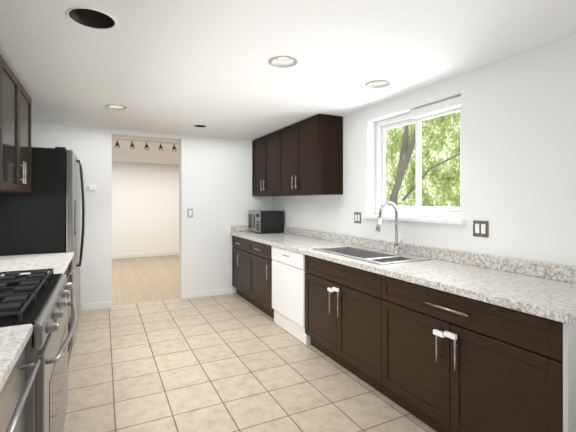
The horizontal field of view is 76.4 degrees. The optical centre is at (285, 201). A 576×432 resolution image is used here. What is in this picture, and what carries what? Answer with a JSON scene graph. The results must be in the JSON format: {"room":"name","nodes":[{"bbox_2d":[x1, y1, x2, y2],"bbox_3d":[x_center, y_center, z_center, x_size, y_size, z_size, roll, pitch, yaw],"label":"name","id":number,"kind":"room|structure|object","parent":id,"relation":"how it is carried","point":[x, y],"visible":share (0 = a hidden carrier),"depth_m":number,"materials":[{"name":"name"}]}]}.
{"room":"kitchen","nodes":[
{"label":"kitchen","id":0,"kind":"room"},
{"bbox_2d":[112,162,178,254],"bbox_3d":[-3.515,0.219,9.075,5.360,2.306,0.180,0,0,-26],"label":"wall","id":1,"kind":"structure","parent":0,"point":[145,207],"depth_m":9.00,"materials":[{"name":"white paint"}]},
{"bbox_2d":[112,252,178,258],"bbox_3d":[-3.471,1.329,8.987,5.000,0.085,0.016,0,0,-26],"label":"baseboard","id":2,"kind":"structure","parent":1,"relation":"attached to","point":[143,255],"depth_m":8.97,"materials":[{"name":"white wood"}]},
{"bbox_2d":[112,255,179,305],"bbox_3d":[-2.557,1.412,7.151,5.360,0.080,4.479,0,0,-26],"label":"floor","id":3,"kind":"structure","parent":0,"point":[144,279],"depth_m":6.41,"materials":[{"name":"brown wood"}]},
{"bbox_2d":[32,122,271,310],"bbox_3d":[-1.785,0.219,5.038,3.428,2.306,0.189,0,0,-26],"label":"wall","id":4,"kind":"structure","parent":0,"point":[215,186],"depth_m":5.17,"materials":[{"name":"white paint"}]},
{"bbox_2d":[88,185,95,190],"bbox_3d":[-2.435,-0.168,4.608,0.080,0.070,0.020,0,0,-26],"label":"thermostat","id":5,"kind":"object","parent":4,"relation":"attached to","point":[91,187],"visible":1,"depth_m":4.60,"materials":[{"name":"white plastic"}]},
{"bbox_2d":[82,301,111,310],"bbox_3d":[-2.387,1.329,4.635,0.340,0.085,0.013,0,0,-26],"label":"baseboard","id":6,"kind":"structure","parent":4,"relation":"attached to","point":[108,304],"depth_m":4.63,"materials":[{"name":"white"}]},
{"bbox_2d":[182,288,232,299],"bbox_3d":[-1.110,1.329,5.271,0.754,0.085,0.013,0,0,-26],"label":"baseboard","id":7,"kind":"structure","parent":4,"relation":"attached to","point":[208,293],"depth_m":5.26,"materials":[{"name":"white"}]},
{"bbox_2d":[63,293,436,431],"bbox_3d":[-0.168,1.412,1.995,3.608,0.080,6.881,0,0,-26],"label":"floor","id":8,"kind":"structure","parent":0,"point":[234,362],"depth_m":2.83,"materials":[{"name":"tile"}]},
{"bbox_2d":[0,347,40,431],"bbox_3d":[-1.043,0.936,0.907,0.652,0.872,0.744,0,0,-26],"label":"stainless steel dishwasher","id":9,"kind":"object","parent":8,"relation":"on","point":[14,392],"visible":0.67,"depth_m":1.15,"materials":[{"name":"silver metal"}]},
{"bbox_2d":[0,268,76,431],"bbox_3d":[-1.418,0.891,1.726,0.751,0.961,1.045,0,0,-26],"label":"steel gas range","id":10,"kind":"object","parent":8,"relation":"on","point":[37,299],"visible":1,"depth_m":1.60,"materials":[{"name":"grey metal"}]},
{"bbox_2d":[0,147,84,350],"bbox_3d":[-2.409,0.442,3.688,0.686,1.860,1.150,0,0,-26],"label":"refrigerator","id":11,"kind":"object","parent":8,"relation":"on","point":[43,217],"visible":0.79,"depth_m":3.22,"materials":[{"name":"black"}]},
{"bbox_2d":[64,264,71,346],"bbox_3d":[-1.962,0.934,2.652,0.618,0.876,1.090,0,0,-26],"label":"base cabinet","id":12,"kind":"object","parent":8,"relation":"on","point":[67,272],"depth_m":3.05,"materials":[{"name":"brown wood"}]},
{"bbox_2d":[0,252,73,391],"bbox_3d":[-1.190,0.430,1.137,0.647,0.129,4.496,0,0,-26],"label":"countertop","id":13,"kind":"structure","parent":12,"relation":"on","point":[14,340],"depth_m":1.36,"materials":[{"name":"stone"}]},
{"bbox_2d":[232,236,247,300],"bbox_3d":[-0.342,0.934,5.254,0.646,0.876,0.724,0,0,-26],"label":"base cabinet","id":14,"kind":"object","parent":8,"relation":"on","point":[240,245],"depth_m":5.12,"materials":[{"name":"brown wood"}]},
{"bbox_2d":[248,240,273,318],"bbox_3d":[-0.019,0.934,4.607,0.646,0.876,0.723,0,0,-26],"label":"base cabinet","id":15,"kind":"object","parent":8,"relation":"on","point":[259,254],"depth_m":4.47,"materials":[{"name":"brown wood"}]},
{"bbox_2d":[272,246,310,344],"bbox_3d":[0.287,0.936,3.942,0.637,0.872,0.736,0,0,-26],"label":"dishwasher","id":16,"kind":"object","parent":8,"relation":"on","point":[288,286],"visible":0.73,"depth_m":3.73,"materials":[{"name":"white metal"}]},
{"bbox_2d":[305,255,379,391],"bbox_3d":[0.711,0.934,3.141,0.646,0.876,1.070,0,0,-26],"label":"base cabinet","id":17,"kind":"object","parent":8,"relation":"on","point":[342,302],"depth_m":2.90,"materials":[{"name":"brown wood"}]},
{"bbox_2d":[380,275,575,431],"bbox_3d":[1.202,0.934,2.156,0.646,0.876,1.130,0,0,-26],"label":"base cabinet","id":18,"kind":"object","parent":8,"relation":"on","point":[438,360],"depth_m":1.90,"materials":[{"name":"brown wood"}]},
{"bbox_2d":[230,225,575,323],"bbox_3d":[0.465,0.432,3.601,0.676,0.133,4.402,0,0,-26],"label":"countertop","id":19,"kind":"structure","parent":18,"relation":"on","point":[543,290],"depth_m":2.31,"materials":[{"name":"stone"}]},
{"bbox_2d":[248,210,283,233],"bbox_3d":[-0.314,0.298,5.385,0.426,0.315,0.460,0,0,-26],"label":"microwave","id":20,"kind":"object","parent":19,"relation":"on","point":[265,221],"depth_m":5.21,"materials":[{"name":"black metal"}]},
{"bbox_2d":[313,245,430,264],"bbox_3d":[0.698,0.554,3.169,0.507,0.213,0.962,0,0,-26],"label":"double-bowl sink","id":21,"kind":"object","parent":19,"relation":"in","point":[377,256],"visible":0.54,"depth_m":3.20,"materials":[{"name":"grey metal"}]},
{"bbox_2d":[375,201,401,253],"bbox_3d":[0.868,0.225,3.042,0.255,0.445,0.111,0,0,-26],"label":"gooseneck faucet","id":22,"kind":"object","parent":19,"relation":"on","point":[397,248],"visible":1,"depth_m":3.08,"materials":[{"name":"silver metal"}]},
{"bbox_2d":[0,0,575,164],"bbox_3d":[-1.023,-0.994,4.071,5.360,0.120,11.360,0,0,-26],"label":"ceiling","id":23,"kind":"structure","parent":0,"point":[174,66],"depth_m":2.33,"materials":[{"name":"white paint"}]},
{"bbox_2d":[66,7,116,29],"bbox_3d":[-0.990,-0.987,1.875,0.233,0.114,0.233,0,0,-26],"label":"can","id":24,"kind":"object","parent":23,"relation":"attached to","point":[91,18],"visible":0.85,"depth_m":1.96,"materials":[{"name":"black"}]},
{"bbox_2d":[105,104,126,109],"bbox_3d":[-1.681,-0.953,3.632,0.196,0.052,0.196,0,0,-26],"label":"recessed light","id":25,"kind":"object","parent":23,"relation":"in","point":[115,107],"visible":0.71,"depth_m":3.68,"materials":[{"name":"white"}]},
{"bbox_2d":[113,139,177,151],"bbox_3d":[-2.147,-0.863,5.666,0.950,0.142,0.084,0,0,-26],"label":"rail","id":26,"kind":"object","parent":23,"relation":"attached to","point":[145,148],"visible":1,"depth_m":5.65,"materials":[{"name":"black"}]},
{"bbox_2d":[193,125,206,127],"bbox_3d":[-1.058,-0.987,4.545,0.173,0.114,0.173,0,0,-26],"label":"can","id":27,"kind":"object","parent":23,"relation":"attached to","point":[201,126],"visible":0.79,"depth_m":4.61,"materials":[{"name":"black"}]},
{"bbox_2d":[269,56,297,67],"bbox_3d":[-0.014,-0.953,2.451,0.196,0.052,0.196,0,0,-26],"label":"recessed light","id":28,"kind":"object","parent":23,"relation":"in","point":[283,61],"visible":0.81,"depth_m":2.51,"materials":[{"name":"white"}]},
{"bbox_2d":[365,80,390,87],"bbox_3d":[0.738,-0.953,2.915,0.196,0.052,0.196,0,0,-26],"label":"recessed light","id":29,"kind":"object","parent":23,"relation":"in","point":[378,83],"visible":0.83,"depth_m":2.97,"materials":[{"name":"white"}]},
{"bbox_2d":[272,34,575,266],"bbox_3d":[1.344,0.219,2.803,0.180,2.306,6.980,0,0,-26],"label":"wall","id":30,"kind":"structure","parent":0,"point":[518,152],"depth_m":2.44,"materials":[{"name":"white paint"}]},
{"bbox_2d":[252,131,275,196],"bbox_3d":[-0.148,-0.502,5.227,0.330,0.857,0.950,0,0,-26],"label":"upper cabinet","id":31,"kind":"object","parent":30,"relation":"attached to","point":[263,148],"depth_m":5.16,"materials":[{"name":"brown wood"}]},
{"bbox_2d":[276,114,342,195],"bbox_3d":[0.275,-0.502,4.377,0.330,0.857,0.950,0,0,-26],"label":"upper cabinet","id":32,"kind":"object","parent":30,"relation":"attached to","point":[303,157],"depth_m":4.02,"materials":[{"name":"brown wood"}]},
{"bbox_2d":[354,212,360,223],"bbox_3d":[0.747,0.172,3.791,0.009,0.115,0.115,0,0,-26],"label":"electrical outlet","id":33,"kind":"object","parent":30,"relation":"attached to","point":[357,217],"visible":1,"depth_m":3.79,"materials":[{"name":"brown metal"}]},
{"bbox_2d":[362,96,465,224],"bbox_3d":[1.110,-0.313,3.201,0.205,0.970,1.140,0,0,-26],"label":"window","id":34,"kind":"structure","parent":30,"relation":"in","point":[417,116],"depth_m":3.22,"materials":[{"name":"white plastic"}]},
{"bbox_2d":[473,220,487,237],"bbox_3d":[1.362,0.192,2.555,0.009,0.115,0.115,0,0,-26],"label":"electrical outlet","id":35,"kind":"object","parent":30,"relation":"attached to","point":[480,228],"visible":1,"depth_m":2.55,"materials":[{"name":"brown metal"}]},
{"bbox_3d":[-1.684,0.219,1.194,0.180,2.306,6.800,0,0,-26],"label":"wall","id":36,"kind":"structure","parent":0,"visible":0},
{"bbox_2d":[0,55,3,190],"bbox_3d":[-1.727,-0.470,1.864,0.341,0.806,0.522,0,0,-26],"label":"upper cabinet","id":37,"kind":"object","parent":36,"relation":"attached to","point":[1,58],"depth_m":2.20,"materials":[{"name":"brown wood"}]},
{"bbox_2d":[0,60,31,192],"bbox_3d":[-2.078,-0.470,2.568,0.341,0.806,1.050,0,0,-26],"label":"upper cabinet","id":38,"kind":"object","parent":36,"relation":"attached to","point":[15,137],"depth_m":2.60,"materials":[{"name":"brown wood"}]},
{"label":"outside","id":39,"kind":"structure","parent":0,"visible":0},
{"bbox_2d":[386,111,459,218],"bbox_3d":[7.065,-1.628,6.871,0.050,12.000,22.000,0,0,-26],"label":"trees","id":40,"kind":"object","parent":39,"point":[395,146],"depth_m":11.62,"materials":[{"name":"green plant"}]},
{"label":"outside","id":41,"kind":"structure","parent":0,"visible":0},
{"bbox_2d":[388,120,459,205],"bbox_3d":[3.099,-0.629,7.599,1.741,6.024,4.498,0,0,-26],"label":"trunks","id":42,"kind":"object","parent":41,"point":[405,146],"depth_m":7.41,"materials":[{"name":"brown plant"}]}
]}

